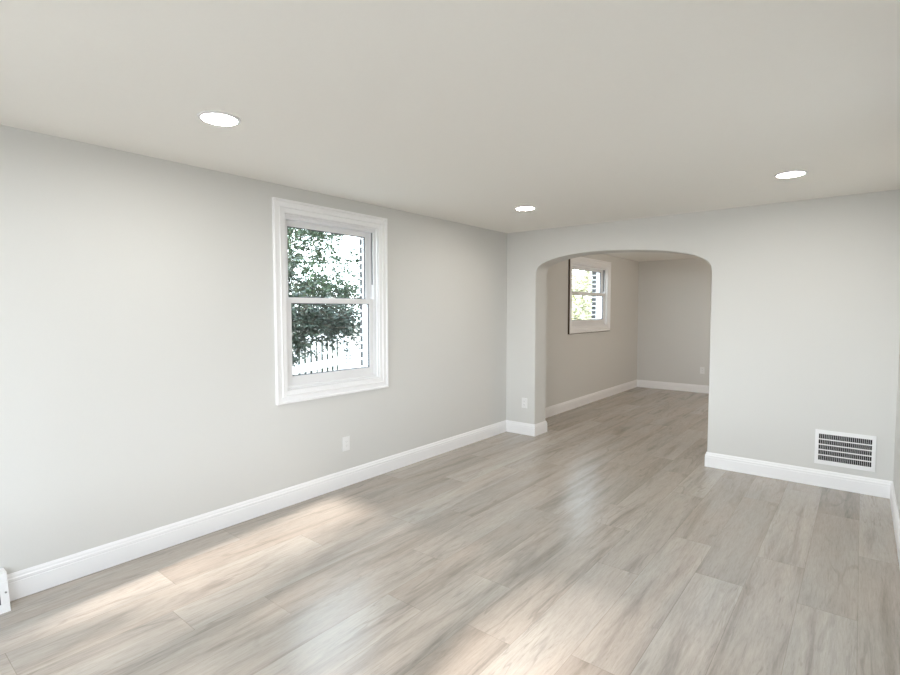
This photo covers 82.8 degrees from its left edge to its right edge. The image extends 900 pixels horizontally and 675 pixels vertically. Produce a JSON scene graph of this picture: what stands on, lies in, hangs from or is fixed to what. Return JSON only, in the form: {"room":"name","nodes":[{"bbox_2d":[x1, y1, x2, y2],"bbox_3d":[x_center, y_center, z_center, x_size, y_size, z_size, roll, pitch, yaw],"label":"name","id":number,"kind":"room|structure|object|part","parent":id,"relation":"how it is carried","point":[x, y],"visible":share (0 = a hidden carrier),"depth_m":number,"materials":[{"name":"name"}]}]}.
{"room":"empty living room","nodes":[
{"label":"empty living room","id":0,"kind":"room"},
{"bbox_2d":[0,125,638,573],"bbox_3d":[0.281,-0.020,5.868,0.120,2.660,11.122,2,4,39],"label":"wall","id":1,"kind":"structure","parent":0,"point":[138,392],"depth_m":3.30,"materials":[{"name":"beige paint"}]},
{"bbox_2d":[0,568,10,613],"bbox_3d":[-2.355,1.286,2.472,0.126,0.183,0.322,2,4,39],"label":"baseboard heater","id":2,"kind":"object","parent":1,"relation":"attached to","point":[5,607],"visible":1,"depth_m":2.56,"materials":[{"name":"white metal"}]},
{"bbox_2d":[7,420,506,600],"bbox_3d":[-0.794,1.197,4.491,0.016,0.140,4.772,2,4,39],"label":"baseboard","id":3,"kind":"structure","parent":1,"relation":"attached to","point":[25,582],"depth_m":3.44,"materials":[{"name":"white wood"}]},
{"bbox_2d":[272,197,388,404],"bbox_3d":[-1.011,-0.289,4.288,0.215,1.540,1.153,2,4,39],"label":"window","id":4,"kind":"structure","parent":1,"relation":"in","point":[374,300],"depth_m":4.24,"materials":[{"name":"white plastic"}]},
{"bbox_3d":[-1.019,-0.605,4.278,0.030,0.640,0.905,2,4,39],"label":"sash","id":5,"kind":"part","parent":4,"relation":"part of","materials":[{"name":"white plastic"}]},
{"bbox_3d":[-0.986,0.013,4.285,0.030,0.682,0.905,2,4,39],"label":"sash","id":6,"kind":"part","parent":4,"relation":"part of","materials":[{"name":"white plastic"}]},
{"bbox_3d":[-1.029,-0.289,4.303,0.168,1.324,0.937,2,4,39],"label":"frame","id":7,"kind":"part","parent":4,"relation":"part of","materials":[{"name":"white plastic"}]},
{"bbox_2d":[342,436,349,450],"bbox_3d":[-0.888,0.908,4.364,0.010,0.122,0.076,2,4,39],"label":"wall outlet","id":8,"kind":"object","parent":1,"relation":"attached to","point":[345,440],"visible":1,"depth_m":4.36,"materials":[{"name":"white plastic"}]},
{"bbox_2d":[568,257,610,333],"bbox_3d":[2.185,-0.670,8.232,0.215,1.178,1.587,2,4,39],"label":"window","id":9,"kind":"structure","parent":1,"relation":"in","point":[603,277],"depth_m":8.41,"materials":[{"name":"white vinyl"},{"name":"glass"},{"name":"white painted wood"}]},
{"bbox_3d":[2.180,-0.904,8.231,0.030,0.443,1.327,2,4,39],"label":"sash","id":10,"kind":"part","parent":9,"relation":"part of","materials":[{"name":"white plastic"}]},
{"bbox_3d":[2.214,-0.471,8.228,0.030,0.509,1.327,2,4,39],"label":"sash","id":11,"kind":"part","parent":9,"relation":"part of","materials":[{"name":"white plastic"}]},
{"bbox_3d":[2.171,-0.676,8.252,0.168,0.954,1.359,2,4,39],"label":"frame","id":12,"kind":"part","parent":9,"relation":"part of","materials":[{"name":"white plastic"}]},
{"bbox_2d":[545,380,636,417],"bbox_3d":[2.274,0.990,8.286,0.016,0.140,4.448,2,4,39],"label":"baseboard","id":13,"kind":"structure","parent":1,"relation":"attached to","point":[577,402],"depth_m":8.19,"materials":[{"name":"white wood"}]},
{"bbox_2d":[0,0,899,261],"bbox_3d":[1.703,-1.287,4.650,4.138,0.200,11.222,2,4,39],"label":"ceiling","id":14,"kind":"structure","parent":0,"point":[468,112],"depth_m":2.19,"materials":[{"name":"paint"}]},
{"bbox_2d":[197,110,240,125],"bbox_3d":[-1.123,-1.064,2.486,0.196,0.008,0.196,2,4,39],"label":"recessed light","id":15,"kind":"object","parent":14,"relation":"in","point":[219,118],"visible":1,"depth_m":2.47,"materials":[{"name":"white plastic"}]},
{"bbox_2d":[201,114,236,124],"bbox_3d":[-1.123,-1.065,2.485,0.159,0.005,0.159,1,3,20],"label":"diffuser","id":16,"kind":"object","parent":15,"relation":"attached to","point":[214,119],"depth_m":2.48,"materials":[{"name":"white plastic"}]},
{"bbox_2d":[515,206,535,210],"bbox_3d":[0.690,-1.184,4.681,0.196,0.008,0.196,2,4,39],"label":"recessed light","id":17,"kind":"object","parent":14,"relation":"in","point":[521,208],"visible":1,"depth_m":4.67,"materials":[{"name":"white plastic"}]},
{"bbox_2d":[517,207,533,209],"bbox_3d":[0.690,-1.185,4.681,0.159,0.005,0.159,1,3,20],"label":"diffuser","id":18,"kind":"object","parent":17,"relation":"attached to","point":[518,208],"depth_m":4.67,"materials":[{"name":"white plastic"}]},
{"bbox_2d":[774,170,807,177],"bbox_3d":[2.346,-1.123,3.513,0.196,0.008,0.196,2,4,39],"label":"recessed light","id":19,"kind":"object","parent":14,"relation":"in","point":[794,173],"visible":1,"depth_m":3.50,"materials":[{"name":"white plastic"}]},
{"bbox_2d":[777,172,804,177],"bbox_3d":[2.346,-1.123,3.513,0.159,0.005,0.159,-2,4,-32],"label":"diffuser","id":20,"kind":"object","parent":19,"relation":"attached to","point":[783,174],"depth_m":3.51,"materials":[{"name":"white plastic"}]},
{"bbox_2d":[0,387,899,674],"bbox_3d":[1.745,1.311,4.758,3.739,0.120,10.823,2,4,39],"label":"floor","id":21,"kind":"structure","parent":0,"point":[602,541],"depth_m":2.82,"materials":[{"name":"grey wood"}]},
{"bbox_2d":[359,238,595,366],"bbox_3d":[0.164,0.115,5.970,0.120,3.340,11.122,2,4,39],"label":"wall","id":22,"kind":"structure","parent":0,"point":[593,316],"depth_m":4.80,"materials":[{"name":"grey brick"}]},
{"bbox_2d":[637,258,711,385],"bbox_3d":[5.142,-0.187,8.894,3.638,2.660,0.200,2,4,39],"label":"wall","id":23,"kind":"structure","parent":0,"point":[674,296],"depth_m":9.52,"materials":[{"name":"beige paint"}]},
{"bbox_2d":[637,380,708,392],"bbox_3d":[5.075,0.956,8.871,3.638,0.140,0.016,2,4,39],"label":"baseboard","id":24,"kind":"structure","parent":23,"relation":"attached to","point":[640,383],"depth_m":9.57,"materials":[{"name":"white wood"}]},
{"bbox_2d":[700,367,704,373],"bbox_3d":[4.578,0.597,9.258,0.076,0.122,0.010,2,4,39],"label":"wall outlet","id":25,"kind":"object","parent":23,"relation":"attached to","point":[702,369],"visible":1,"depth_m":9.25,"materials":[{"name":"white plastic"}]},
{"bbox_2d":[506,189,899,480],"bbox_3d":[2.199,0.002,5.253,3.638,2.440,0.274,2,4,39],"label":"wall","id":26,"kind":"structure","parent":0,"point":[805,329],"depth_m":4.50,"materials":[{"name":"beige paint"}]},
{"bbox_2d":[522,398,526,407],"bbox_3d":[0.899,0.792,6.165,0.076,0.122,0.010,2,4,39],"label":"wall outlet","id":27,"kind":"object","parent":26,"relation":"attached to","point":[524,400],"visible":1,"depth_m":6.16,"materials":[{"name":"white plastic"}]},
{"bbox_2d":[506,420,546,435],"bbox_3d":[0.947,1.097,6.326,0.416,0.140,0.306,2,4,39],"label":"baseboard","id":28,"kind":"object","parent":26,"relation":"attached to","point":[537,429],"visible":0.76,"depth_m":6.20,"materials":[{"name":"white wood"}]},
{"bbox_2d":[705,452,891,498],"bbox_3d":[3.082,1.187,4.604,1.370,0.140,0.306,2,4,39],"label":"baseboard","id":29,"kind":"structure","parent":26,"relation":"attached to","point":[822,478],"depth_m":4.43,"materials":[{"name":"white wood"}]},
{"bbox_2d":[814,429,876,471],"bbox_3d":[3.281,0.936,4.244,0.402,0.293,0.013,2,4,39],"label":"air vent","id":30,"kind":"object","parent":26,"relation":"in","point":[833,448],"visible":1,"depth_m":4.24,"materials":[{"name":"white metal"}]},
{"bbox_2d":[893,343,899,516],"bbox_3d":[3.217,0.105,3.502,0.150,2.660,11.122,2,4,39],"label":"wall","id":31,"kind":"structure","parent":0,"point":[896,474],"depth_m":3.79,"materials":[{"name":"beige paint"}]},
{"bbox_2d":[890,481,899,566],"bbox_3d":[1.670,1.341,1.781,0.016,0.140,5.900,2,4,39],"label":"baseboard","id":32,"kind":"structure","parent":31,"relation":"attached to","point":[894,508],"depth_m":3.47,"materials":[{"name":"white wood"}]},
{"label":"outside","id":33,"kind":"structure","parent":0,"visible":0},
{"bbox_2d":[292,324,359,371],"bbox_3d":[0.700,2.014,6.399,120.000,0.200,120.000,2,4,39],"label":"ground","id":34,"kind":"structure","parent":33,"point":[354,324],"depth_m":29.30,"materials":[{"name":"white"}]},
{"bbox_2d":[287,227,359,315],"bbox_3d":[-3.172,-0.773,12.431,2.436,4.831,3.702,2,4,36],"label":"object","id":35,"kind":"object","parent":34,"relation":"on","point":[319,258],"visible":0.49,"depth_m":12.10,"materials":[{"name":"white"}]},
{"bbox_2d":[288,250,359,366],"bbox_3d":[-2.232,0.243,8.112,1.338,3.266,3.351,1,3,23],"label":"leafy tree","id":36,"kind":"object","parent":34,"relation":"on","point":[313,321],"visible":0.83,"depth_m":7.91,"materials":[{"name":"green plant"}]},
{"bbox_2d":[292,325,359,374],"bbox_3d":[-3.306,0.701,12.248,1.068,1.976,5.120,1,3,16],"label":"picket fence","id":37,"kind":"object","parent":34,"relation":"on","point":[357,325],"visible":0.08,"depth_m":12.76,"materials":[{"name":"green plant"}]},
{"bbox_2d":[292,334,360,374],"bbox_3d":[-2.368,0.873,9.330,1.390,1.810,4.120,1,3,16],"label":"picket fence","id":38,"kind":"object","parent":34,"relation":"on","point":[341,360],"visible":0.15,"depth_m":10.93,"materials":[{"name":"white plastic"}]},
{"bbox_3d":[-2.973,0.621,9.525,0.050,0.155,3.980,1,3,16],"label":"rail","id":39,"kind":"part","parent":38,"relation":"part of","materials":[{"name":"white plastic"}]},
{"bbox_3d":[-2.974,0.049,9.495,0.050,0.100,3.980,1,3,16],"label":"rail","id":40,"kind":"part","parent":38,"relation":"part of","materials":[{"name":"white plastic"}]},
{"bbox_3d":[-2.423,0.760,11.427,0.100,1.810,0.100,1,3,16],"label":"post","id":41,"kind":"part","parent":38,"relation":"part of","materials":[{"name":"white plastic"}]},
{"bbox_3d":[-1.764,0.993,11.288,1.250,0.720,0.030,1,3,16],"label":"panel","id":42,"kind":"part","parent":38,"relation":"part of","materials":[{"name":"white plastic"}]},
{"bbox_2d":[572,269,591,319],"bbox_3d":[4.343,-0.724,16.707,2.115,4.260,4.834,2,3,27],"label":"leafy tree","id":43,"kind":"object","parent":34,"relation":"on","point":[579,310],"visible":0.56,"depth_m":15.96,"materials":[{"name":"green plant"}]}
]}

